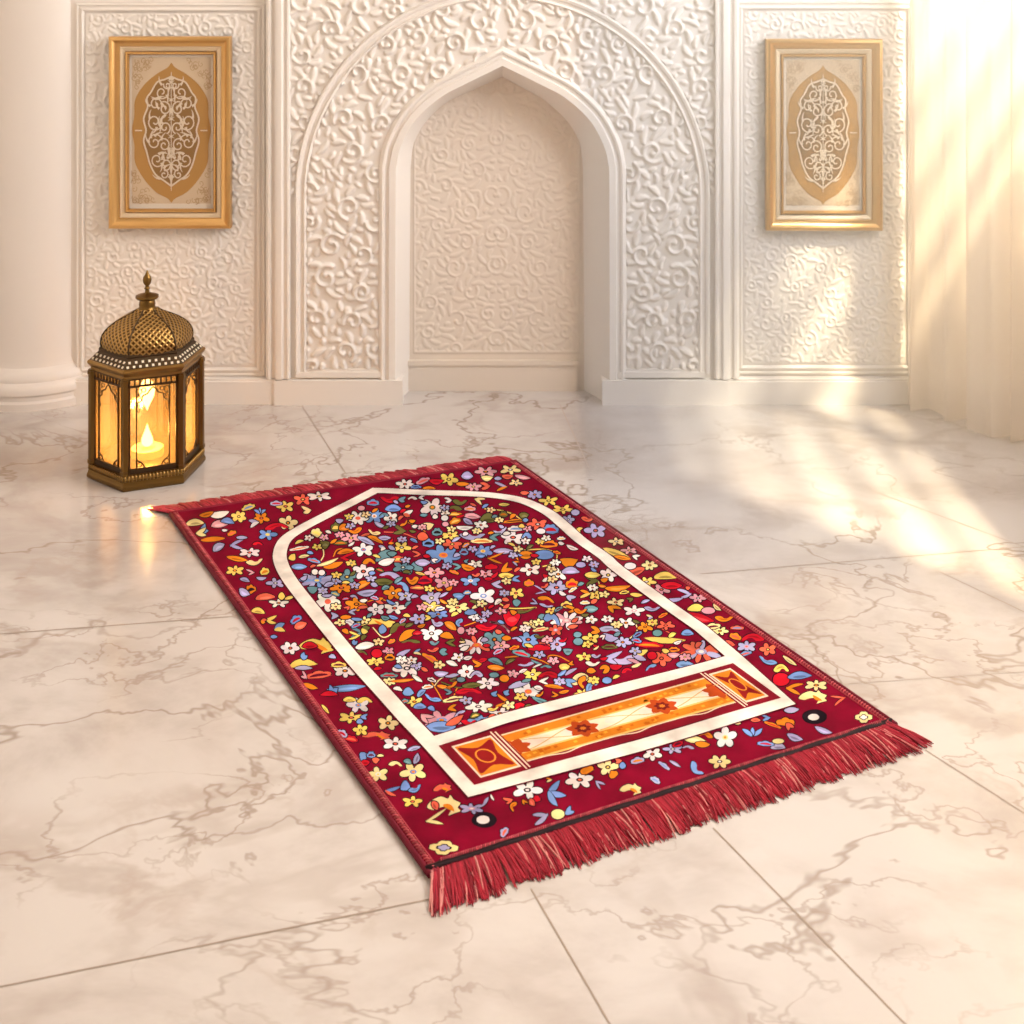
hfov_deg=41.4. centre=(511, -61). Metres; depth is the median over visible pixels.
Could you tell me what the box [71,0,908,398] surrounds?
wall
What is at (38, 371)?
column
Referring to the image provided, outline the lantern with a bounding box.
[87,270,205,491]
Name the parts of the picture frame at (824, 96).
frame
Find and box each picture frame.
[109,36,231,228]
[765,38,882,230]
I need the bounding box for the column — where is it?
[0,0,84,411]
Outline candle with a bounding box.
[130,424,163,460]
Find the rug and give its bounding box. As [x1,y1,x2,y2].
[147,456,933,916]
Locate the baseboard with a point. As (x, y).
(218, 390)
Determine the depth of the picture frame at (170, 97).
3.52 m
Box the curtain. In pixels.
[908,0,1023,442]
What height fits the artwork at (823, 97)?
0.383 m
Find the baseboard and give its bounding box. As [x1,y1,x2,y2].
[73,375,909,404]
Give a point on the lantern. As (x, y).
(149, 341)
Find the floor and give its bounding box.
[0,390,1023,1023]
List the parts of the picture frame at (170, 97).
frame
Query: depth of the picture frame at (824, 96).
3.52 m
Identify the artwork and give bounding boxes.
[131,57,212,204]
[785,59,861,206]
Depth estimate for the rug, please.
2.21 m
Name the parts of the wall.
panel moulding, carved panel, niche panel, pilaster moulding, arch moulding, arch moulding, panel moulding, carved panel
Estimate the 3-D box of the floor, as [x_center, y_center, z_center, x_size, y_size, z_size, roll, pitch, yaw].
[-0.176,1.200,0.800,3.791,0.001,6.400,0,0,0]
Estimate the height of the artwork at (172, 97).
0.384 m
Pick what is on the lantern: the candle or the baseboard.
the candle
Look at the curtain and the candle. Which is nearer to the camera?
the candle

